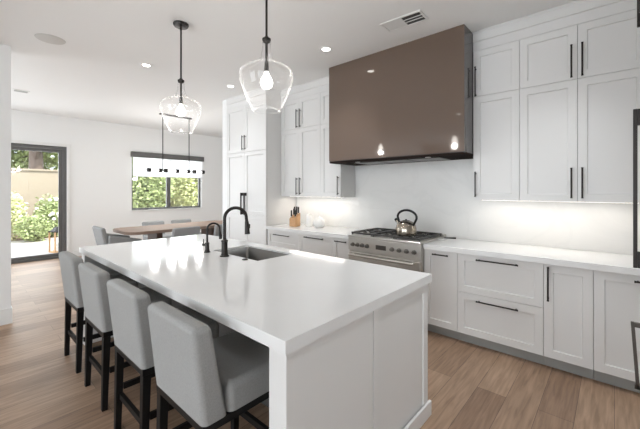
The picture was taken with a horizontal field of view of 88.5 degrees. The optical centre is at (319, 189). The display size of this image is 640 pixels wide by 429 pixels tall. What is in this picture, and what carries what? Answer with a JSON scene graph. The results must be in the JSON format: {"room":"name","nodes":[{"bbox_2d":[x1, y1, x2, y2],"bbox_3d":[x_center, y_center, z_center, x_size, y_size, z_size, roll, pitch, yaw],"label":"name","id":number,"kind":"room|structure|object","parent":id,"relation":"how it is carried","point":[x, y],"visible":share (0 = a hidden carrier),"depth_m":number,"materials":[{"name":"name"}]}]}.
{"room":"kitchen","nodes":[
{"label":"kitchen","id":0,"kind":"room"},
{"bbox_2d":[0,44,10,309],"bbox_3d":[-5.253,-0.060,1.668,0.150,3.050,5.373,0,0,42],"label":"wall","id":1,"kind":"structure","parent":0,"point":[5,50],"depth_m":3.59,"materials":[{"name":"paint"}]},
{"bbox_2d":[0,306,11,325],"bbox_3d":[-5.244,1.380,1.667,0.165,0.170,5.382,0,0,42],"label":"baseboard","id":2,"kind":"structure","parent":1,"relation":"attached to","point":[5,314],"depth_m":3.58,"materials":[{"name":"white paint"}]},
{"bbox_2d":[11,110,222,253],"bbox_3d":[-5.478,-0.060,7.260,0.150,3.050,9.500,0,0,42],"label":"wall","id":3,"kind":"structure","parent":0,"point":[101,159],"depth_m":7.73,"materials":[{"name":"paint"}]},
{"bbox_2d":[11,143,66,263],"bbox_3d":[-6.214,0.265,6.439,0.090,2.400,1.995,0,0,42],"label":"door","id":4,"kind":"structure","parent":3,"relation":"in","point":[62,151],"depth_m":7.08,"materials":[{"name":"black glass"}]},
{"bbox_2d":[11,139,70,251],"bbox_3d":[-6.132,0.235,6.406,0.014,2.460,2.055,0,0,42],"label":"trim","id":5,"kind":"structure","parent":3,"relation":"attached to","point":[68,146],"depth_m":7.14,"materials":[{"name":"white paint"}]},
{"bbox_2d":[130,157,202,211],"bbox_3d":[-4.054,-0.193,8.797,0.140,1.445,1.890,0,0,42],"label":"window","id":6,"kind":"structure","parent":3,"relation":"in","point":[168,179],"depth_m":8.80,"materials":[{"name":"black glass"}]},
{"bbox_2d":[131,151,203,177],"bbox_3d":[-3.988,-0.640,8.745,0.083,0.610,1.900,0,0,42],"label":"roller shade","id":7,"kind":"object","parent":6,"relation":"attached to","point":[142,161],"visible":1,"depth_m":8.65,"materials":[{"name":"white fabric"}]},
{"bbox_2d":[223,100,226,237],"bbox_3d":[-0.584,-0.060,7.036,0.138,3.050,3.300,0,0,42],"label":"wall partition","id":8,"kind":"structure","parent":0,"point":[224,101],"depth_m":5.79,"materials":[{"name":"paint"}]},
{"bbox_2d":[0,0,576,137],"bbox_3d":[-1.324,-1.685,2.194,13.100,0.200,11.700,0,0,42],"label":"ceiling","id":9,"kind":"structure","parent":0,"point":[97,74],"depth_m":3.58,"materials":[{"name":"paint"}]},
{"bbox_2d":[12,89,29,93],"bbox_3d":[-4.784,-1.580,5.255,0.160,0.010,0.200,0,0,42],"label":"ceiling vent","id":10,"kind":"object","parent":9,"relation":"in","point":[15,90],"visible":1,"depth_m":5.25,"materials":[{"name":"white metal"}]},
{"bbox_2d":[34,33,65,44],"bbox_3d":[-2.830,-1.581,3.450,0.256,0.006,0.256,0,0,42],"label":"ceiling speaker","id":11,"kind":"object","parent":9,"relation":"attached to","point":[47,38],"visible":1,"depth_m":3.44,"materials":[{"name":"plastic"}]},
{"bbox_2d":[139,63,152,67],"bbox_3d":[-2.204,-1.581,4.164,0.150,0.006,0.150,0,0,42],"label":"recessed light","id":12,"kind":"object","parent":9,"relation":"in","point":[141,64],"visible":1,"depth_m":4.17,"materials":[{"name":"paint"}]},
{"bbox_2d":[145,113,204,173],"bbox_3d":[-3.069,-0.974,7.034,0.084,1.221,1.260,0,0,42],"label":"linear chandelier","id":13,"kind":"object","parent":9,"relation":"hanging from","point":[162,114],"visible":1,"depth_m":6.99,"materials":[{"name":"black metal"}]},
{"bbox_2d":[159,20,201,131],"bbox_3d":[-1.327,-1.065,3.137,0.372,1.039,0.372,0,0,42],"label":"glass pendant","id":14,"kind":"object","parent":9,"relation":"hanging from","point":[178,24],"visible":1,"depth_m":3.13,"materials":[{"name":"clear glass"}]},
{"bbox_2d":[239,0,292,110],"bbox_3d":[-0.371,-1.065,2.280,0.372,1.039,0.372,0,0,42],"label":"glass pendant","id":15,"kind":"object","parent":9,"relation":"hanging from","point":[266,82],"visible":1,"depth_m":2.27,"materials":[{"name":"clear glass"}]},
{"bbox_2d":[264,61,268,71],"bbox_3d":[-0.371,-0.855,2.280,0.032,0.070,0.032,0,0,42],"label":"socket","id":16,"kind":"object","parent":15,"relation":"attached to","point":[266,64],"depth_m":2.27,"materials":[{"name":"brown metal"}]},
{"bbox_2d":[319,46,332,51],"bbox_3d":[0.068,-1.581,3.692,0.150,0.006,0.150,0,0,42],"label":"recessed light","id":17,"kind":"object","parent":9,"relation":"in","point":[324,48],"visible":1,"depth_m":3.69,"materials":[{"name":"paint"}]},
{"bbox_2d":[380,10,428,32],"bbox_3d":[0.787,-1.581,3.088,0.400,0.008,0.200,0,0,39],"label":"ceiling vent","id":18,"kind":"object","parent":9,"relation":"in","point":[418,16],"visible":1,"depth_m":3.08,"materials":[{"name":"white metal"}]},
{"bbox_2d":[0,256,639,428],"bbox_3d":[-1.324,1.515,2.194,13.100,0.100,11.700,0,0,42],"label":"floor","id":19,"kind":"structure","parent":0,"point":[471,386],"depth_m":2.42,"materials":[{"name":"brown wood"}]},
{"bbox_2d":[59,251,137,373],"bbox_3d":[-1.963,1.002,2.919,0.464,0.924,0.502,0,0,42],"label":"bar stool","id":20,"kind":"object","parent":19,"relation":"on","point":[69,262],"visible":0.59,"depth_m":2.67,"materials":[{"name":"grey fabric"}]},
{"bbox_2d":[92,226,141,244],"bbox_3d":[-3.498,1.040,5.686,0.636,0.850,0.642,0,0,42],"label":"armchair","id":21,"kind":"object","parent":19,"relation":"on","point":[101,237],"visible":0.32,"depth_m":5.43,"materials":[{"name":"grey fabric"}]},
{"bbox_2d":[78,262,170,411],"bbox_3d":[-1.460,1.002,2.469,0.464,0.924,0.502,0,0,42],"label":"bar stool","id":22,"kind":"object","parent":19,"relation":"on","point":[93,279],"visible":0.57,"depth_m":2.22,"materials":[{"name":"grey fabric"}]},
{"bbox_2d":[142,221,171,239],"bbox_3d":[-3.522,1.082,7.159,0.621,0.765,0.500,0,0,42],"label":"dining chair","id":23,"kind":"object","parent":19,"relation":"on","point":[145,236],"visible":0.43,"depth_m":7.20,"materials":[{"name":"grey fabric"}]},
{"bbox_2d":[107,278,218,428],"bbox_3d":[-0.957,1.002,2.018,0.464,0.924,0.502,0,0,42],"label":"bar stool","id":24,"kind":"object","parent":19,"relation":"on","point":[128,304],"visible":0.56,"depth_m":1.80,"materials":[{"name":"grey fabric"}]},
{"bbox_2d":[113,220,222,239],"bbox_3d":[-2.752,1.087,6.616,0.970,0.754,2.320,0,0,42],"label":"dining table","id":25,"kind":"object","parent":19,"relation":"on","point":[153,231],"visible":0.37,"depth_m":6.22,"materials":[{"name":"brown wood"}]},
{"bbox_2d":[172,226,199,236],"bbox_3d":[-2.451,1.045,5.715,0.640,0.840,0.500,0,0,42],"label":"dining chair","id":26,"kind":"object","parent":19,"relation":"on","point":[185,231],"visible":0.18,"depth_m":5.49,"materials":[{"name":"grey fabric"}]},
{"bbox_2d":[171,219,200,233],"bbox_3d":[-3.095,1.082,7.635,0.621,0.765,0.500,0,0,42],"label":"dining chair","id":27,"kind":"object","parent":19,"relation":"on","point":[179,220],"visible":0.17,"depth_m":7.78,"materials":[{"name":"grey fabric"}]},
{"bbox_2d":[148,301,268,428],"bbox_3d":[-0.492,1.002,1.601,0.464,0.924,0.502,0,0,42],"label":"bar stool","id":28,"kind":"object","parent":19,"relation":"on","point":[210,382],"visible":0.87,"depth_m":1.43,"materials":[{"name":"grey fabric"}]},
{"bbox_2d":[214,224,222,236],"bbox_3d":[-1.944,1.045,6.281,0.640,0.840,0.500,0,0,42],"label":"dining chair","id":29,"kind":"object","parent":19,"relation":"on","point":[216,229],"visible":0.05,"depth_m":5.94,"materials":[{"name":"grey fabric"}]},
{"bbox_2d":[82,254,430,428],"bbox_3d":[-0.778,1.033,2.667,2.944,0.862,1.290,0,0,42],"label":"kitchen island","id":30,"kind":"object","parent":19,"relation":"on","point":[370,372],"visible":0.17,"depth_m":1.60,"materials":[{"name":"white paint"}]},
{"bbox_2d":[79,234,431,354],"bbox_3d":[-0.790,0.576,2.653,2.938,0.051,1.287,0,0,42],"label":"island countertop","id":31,"kind":"structure","parent":30,"relation":"on","point":[287,303],"depth_m":1.95,"materials":[{"name":"white stone"}]},
{"bbox_2d":[202,222,221,252],"bbox_3d":[-0.962,0.418,2.910,0.177,0.264,0.073,0,0,-4],"label":"filter faucet","id":32,"kind":"object","parent":31,"relation":"on","point":[206,244],"visible":1,"depth_m":2.89,"materials":[{"name":"brown metal"}]},
{"bbox_2d":[204,242,209,252],"bbox_3d":[-0.995,0.505,2.898,0.054,0.089,0.054,0,0,-20],"label":"base","id":33,"kind":"object","parent":32,"relation":"on","point":[206,244],"depth_m":2.88,"materials":[{"name":"brown metal"}]},
{"bbox_2d":[220,206,249,256],"bbox_3d":[-0.714,0.343,2.764,0.249,0.414,0.094,0,0,-20],"label":"kitchen faucet","id":34,"kind":"object","parent":31,"relation":"on","point":[224,242],"visible":1,"depth_m":2.72,"materials":[{"name":"brown metal"}]},
{"bbox_2d":[220,239,228,256],"bbox_3d":[-0.792,0.479,2.727,0.078,0.140,0.078,0,0,-20],"label":"base","id":35,"kind":"object","parent":34,"relation":"on","point":[224,242],"depth_m":2.71,"materials":[{"name":"brown metal"}]},
{"bbox_2d":[217,247,288,260],"bbox_3d":[-0.602,0.685,2.909,0.658,0.244,0.378,0,0,42],"label":"sink","id":36,"kind":"object","parent":31,"relation":"in","point":[256,254],"visible":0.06,"depth_m":3.16,"materials":[{"name":"metal"}]},
{"bbox_2d":[227,100,295,244],"bbox_3d":[-1.030,0.036,5.622,1.077,2.856,0.698,0,0,42],"label":"pantry","id":37,"kind":"object","parent":19,"relation":"on","point":[253,136],"visible":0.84,"depth_m":5.27,"materials":[{"name":"white paint"}]},
{"bbox_2d":[268,229,297,249],"bbox_3d":[-0.365,1.033,5.042,0.674,0.862,0.652,0,0,42],"label":"base cabinet","id":38,"kind":"object","parent":19,"relation":"on","point":[289,240],"visible":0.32,"depth_m":4.81,"materials":[{"name":"white paint"}]},
{"bbox_2d":[266,223,367,238],"bbox_3d":[-0.019,0.575,4.736,1.599,0.050,0.638,0,0,42],"label":"countertop","id":39,"kind":"structure","parent":38,"relation":"on","point":[327,231],"depth_m":4.57,"materials":[{"name":"white stone"}]},
{"bbox_2d":[289,213,299,226],"bbox_3d":[-0.381,0.451,4.998,0.110,0.198,0.145,0,0,27],"label":"knife block","id":40,"kind":"object","parent":39,"relation":"on","point":[294,221],"visible":0.91,"depth_m":4.95,"materials":[{"name":"brown wood"}]},
{"bbox_2d":[305,213,312,226],"bbox_3d":[-0.167,0.446,4.930,0.116,0.208,0.116,0,0,42],"label":"canister","id":41,"kind":"object","parent":39,"relation":"on","point":[308,217],"visible":1,"depth_m":4.88,"materials":[{"name":"white ceramic"}]},
{"bbox_2d":[313,216,324,227],"bbox_3d":[-0.013,0.462,4.779,0.180,0.176,0.180,0,0,42],"label":"jar","id":42,"kind":"object","parent":39,"relation":"on","point":[319,222],"visible":0.98,"depth_m":4.72,"materials":[{"name":"white ceramic"}]},
{"bbox_2d":[298,233,331,255],"bbox_3d":[0.117,1.033,4.610,0.619,0.862,0.652,0,0,42],"label":"base cabinet","id":43,"kind":"object","parent":19,"relation":"on","point":[322,245],"visible":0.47,"depth_m":4.40,"materials":[{"name":"white paint"}]},
{"bbox_2d":[332,238,349,258],"bbox_3d":[0.460,1.033,4.302,0.301,0.862,0.652,0,0,42],"label":"base cabinet","id":44,"kind":"object","parent":19,"relation":"on","point":[340,249],"visible":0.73,"depth_m":4.11,"materials":[{"name":"white paint"}]},
{"bbox_2d":[348,228,445,271],"bbox_3d":[0.879,0.982,3.850,0.914,0.965,0.743,0,0,42],"label":"range","id":45,"kind":"object","parent":19,"relation":"on","point":[380,246],"visible":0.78,"depth_m":3.61,"materials":[{"name":"metal"}]},
{"bbox_2d":[348,234,445,244],"bbox_3d":[0.903,0.547,3.876,0.914,0.024,0.672,0,0,42],"label":"cooktop","id":46,"kind":"object","parent":45,"relation":"in","point":[361,237],"depth_m":3.61,"materials":[{"name":"metal"}]},
{"bbox_2d":[394,209,417,235],"bbox_3d":[0.954,0.354,3.641,0.229,0.288,0.236,0,0,5],"label":"kettle","id":47,"kind":"object","parent":45,"relation":"on","point":[405,227],"visible":1,"depth_m":3.56,"materials":[{"name":"metal"}]},
{"bbox_2d":[424,249,459,339],"bbox_3d":[1.385,1.033,3.474,0.334,0.862,0.652,0,0,42],"label":"base cabinet","id":48,"kind":"object","parent":19,"relation":"on","point":[443,266],"visible":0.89,"depth_m":3.26,"materials":[{"name":"white paint"}]},
{"bbox_2d":[423,238,639,275],"bbox_3d":[2.128,0.575,2.812,2.316,0.050,0.638,0,0,42],"label":"countertop","id":49,"kind":"structure","parent":48,"relation":"on","point":[582,259],"depth_m":2.85,"materials":[{"name":"white stone"}]},
{"bbox_2d":[458,253,544,364],"bbox_3d":[1.765,1.033,3.133,0.686,0.862,0.652,0,0,42],"label":"base cabinet","id":50,"kind":"object","parent":19,"relation":"on","point":[501,301],"visible":0.94,"depth_m":2.90,"materials":[{"name":"white paint"}]},
{"bbox_2d":[544,264,593,379],"bbox_3d":[2.138,1.033,2.798,0.314,0.862,0.652,0,0,42],"label":"base cabinet","id":51,"kind":"object","parent":19,"relation":"on","point":[568,291],"visible":0.91,"depth_m":2.59,"materials":[{"name":"white paint"}]},
{"bbox_2d":[594,270,639,392],"bbox_3d":[2.374,1.033,2.587,0.317,0.862,0.652,0,0,42],"label":"base cabinet","id":52,"kind":"object","parent":19,"relation":"on","point":[616,295],"visible":0.95,"depth_m":2.41,"materials":[{"name":"white paint"}]},
{"bbox_2d":[631,109,639,389],"bbox_3d":[1.404,0.465,0.877,0.810,1.999,1.079,0,0,42],"label":"refrigerator","id":53,"kind":"object","parent":19,"relation":"on","point":[636,112],"visible":1,"depth_m":1.48,"materials":[{"name":"white paint"}]},
{"bbox_2d":[637,0,639,27],"bbox_3d":[1.406,-0.964,0.875,0.805,0.856,1.079,0,0,42],"label":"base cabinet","id":54,"kind":"object","parent":53,"relation":"on","point":[638,1],"visible":1,"depth_m":1.17,"materials":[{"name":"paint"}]},
{"bbox_3d":[1.056,-0.060,4.324,6.200,3.050,0.150,0,0,42],"label":"wall","id":55,"kind":"structure","parent":0,"visible":0},
{"bbox_2d":[281,125,319,196],"bbox_3d":[-0.211,-0.416,5.088,0.843,1.035,0.376,0,0,42],"label":"upper cabinet","id":56,"kind":"object","parent":55,"relation":"attached to","point":[300,148],"visible":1,"depth_m":4.95,"materials":[{"name":"white paint"}]},
{"bbox_2d":[281,93,320,131],"bbox_3d":[-0.207,-1.163,5.092,0.843,0.457,0.388,0,0,42],"label":"upper cabinet","id":57,"kind":"object","parent":55,"relation":"attached to","point":[303,112],"visible":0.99,"depth_m":4.95,"materials":[{"name":"white paint"}]},
{"bbox_2d":[226,76,328,110],"bbox_3d":[-0.566,-1.488,5.226,2.297,0.191,0.667,0,0,42],"label":"crown molding","id":58,"kind":"structure","parent":57,"relation":"on","point":[319,85],"depth_m":5.11,"materials":[{"name":"white paint"}]},
{"bbox_2d":[320,91,328,124],"bbox_3d":[0.259,-1.163,4.702,0.370,0.457,0.348,0,0,42],"label":"upper cabinet","id":59,"kind":"object","parent":55,"relation":"attached to","point":[324,96],"visible":0.33,"depth_m":4.66,"materials":[{"name":"white paint"}]},
{"bbox_2d":[320,123,354,196],"bbox_3d":[0.241,-0.416,4.682,0.370,1.035,0.376,0,0,42],"label":"upper cabinet","id":60,"kind":"object","parent":55,"relation":"attached to","point":[336,180],"visible":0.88,"depth_m":4.61,"materials":[{"name":"white paint"}]},
{"bbox_2d":[329,24,472,165],"bbox_3d":[0.941,-0.962,3.914,1.691,1.245,0.586,0,0,42],"label":"range hood","id":61,"kind":"object","parent":55,"relation":"attached to","point":[412,101],"visible":0.96,"depth_m":3.55,"materials":[{"name":"brown paint"}]},
{"bbox_2d":[296,159,639,254],"bbox_3d":[1.408,0.115,3.900,4.840,1.100,0.012,0,0,42],"label":"backsplash","id":62,"kind":"structure","parent":55,"relation":"attached to","point":[440,193],"depth_m":3.72,"materials":[{"name":"stone"}]},
{"bbox_2d":[473,89,519,200],"bbox_3d":[1.795,-0.416,3.289,0.406,1.035,0.376,0,0,42],"label":"upper cabinet","id":63,"kind":"object","parent":55,"relation":"attached to","point":[496,117],"visible":0.99,"depth_m":3.18,"materials":[{"name":"white paint"}]},
{"bbox_2d":[473,40,519,96],"bbox_3d":[1.799,-1.162,3.294,0.406,0.460,0.388,0,0,42],"label":"upper cabinet","id":64,"kind":"object","parent":55,"relation":"attached to","point":[496,69],"visible":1,"depth_m":3.18,"materials":[{"name":"white paint"}]},
{"bbox_2d":[520,68,639,202],"bbox_3d":[2.263,-0.416,2.870,0.847,1.035,0.376,0,0,42],"label":"upper cabinet","id":65,"kind":"object","parent":55,"relation":"attached to","point":[576,136],"visible":0.99,"depth_m":2.75,"materials":[{"name":"white paint"}]},
{"bbox_2d":[520,9,639,88],"bbox_3d":[2.267,-1.163,2.875,0.847,0.457,0.388,0,0,42],"label":"upper cabinet","id":66,"kind":"object","parent":55,"relation":"attached to","point":[610,44],"visible":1,"depth_m":2.74,"materials":[{"name":"white paint"}]},
{"bbox_2d":[472,0,636,51],"bbox_3d":[2.372,-1.488,2.793,1.928,0.191,0.367,0,0,42],"label":"crown molding","id":67,"kind":"structure","parent":66,"relation":"on","point":[577,12],"depth_m":2.88,"materials":[{"name":"white paint"}]},
{"label":"outside","id":68,"kind":"structure","parent":0,"visible":0},
{"bbox_2d":[11,233,57,240],"bbox_3d":[-10.517,1.625,17.483,12.999,0.280,40.000,0,0,42],"label":"bed","id":69,"kind":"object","parent":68,"point":[18,238],"depth_m":10.16,"materials":[{"name":"soil"}]},
{"bbox_2d":[11,192,29,239],"bbox_3d":[-9.289,0.725,9.704,1.142,1.634,1.088,0,0,42],"label":"flowering shrub","id":70,"kind":"object","parent":69,"relation":"on","point":[16,205],"visible":0.37,"depth_m":9.77,"materials":[{"name":"green plant"}]},
{"bbox_2d":[13,150,53,168],"bbox_3d":[-11.113,-1.812,12.986,3.987,6.630,3.537,0,0,-22],"label":"tree","id":71,"kind":"object","parent":69,"relation":"on","point":[35,157],"visible":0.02,"depth_m":12.76,"materials":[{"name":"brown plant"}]},
{"bbox_2d":[11,150,57,169],"bbox_3d":[-14.455,-2.415,16.149,5.004,7.828,4.562,0,0,-20],"label":"tree","id":72,"kind":"object","parent":69,"relation":"on","point":[21,160],"visible":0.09,"depth_m":15.68,"materials":[{"name":"green plant"}]},
{"bbox_2d":[32,193,57,236],"bbox_3d":[-8.519,0.843,10.530,1.105,1.502,1.106,0,0,-18],"label":"flowering shrub","id":73,"kind":"object","parent":69,"relation":"on","point":[48,209],"visible":0.53,"depth_m":10.30,"materials":[{"name":"green plant"}]},
{"bbox_2d":[11,168,136,234],"bbox_3d":[-11.221,0.385,9.655,0.300,2.199,11.400,0,0,42],"label":"wall","id":74,"kind":"structure","parent":69,"relation":"on","point":[29,184],"depth_m":11.14,"materials":[{"name":"beige paint"}]},
{"bbox_2d":[133,176,177,207],"bbox_3d":[-6.633,-0.554,12.641,2.242,4.105,2.022,0,0,-19],"label":"tree","id":75,"kind":"object","parent":69,"relation":"on","point":[147,193],"visible":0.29,"depth_m":12.22,"materials":[{"name":"green plant"}]},
{"bbox_2d":[152,178,195,206],"bbox_3d":[-8.009,-1.699,18.310,5.478,6.610,5.150,0,0,-30],"label":"tree","id":76,"kind":"object","parent":69,"relation":"on","point":[173,203],"visible":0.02,"depth_m":17.06,"materials":[{"name":"green plant"}]},
{"bbox_2d":[172,178,197,205],"bbox_3d":[-5.418,-0.590,14.576,2.263,4.176,2.122,0,0,-29],"label":"tree","id":77,"kind":"object","parent":69,"relation":"on","point":[189,193],"visible":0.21,"depth_m":13.97,"materials":[{"name":"green plant"}]},
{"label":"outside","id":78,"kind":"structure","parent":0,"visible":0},
{"bbox_2d":[11,237,57,257],"bbox_3d":[-5.529,1.550,10.327,3.980,0.130,20.000,0,0,42],"label":"patio","id":79,"kind":"structure","parent":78,"point":[21,248],"depth_m":8.48,"materials":[{"name":"concrete"}]},
{"bbox_2d":[13,213,53,241],"bbox_3d":[-8.307,1.118,9.536,0.929,0.882,0.886,0,0,-21],"label":"shrub","id":80,"kind":"object","parent":79,"relation":"on","point":[38,225],"visible":0.99,"depth_m":9.39,"materials":[{"name":"green plant"}]},
{"bbox_2d":[48,227,57,252],"bbox_3d":[-6.301,1.182,7.877,0.250,0.606,0.250,0,0,22],"label":"lantern","id":81,"kind":"object","parent":79,"relation":"on","point":[54,230],"visible":0.55,"depth_m":7.78,"materials":[{"name":"brown wood"}]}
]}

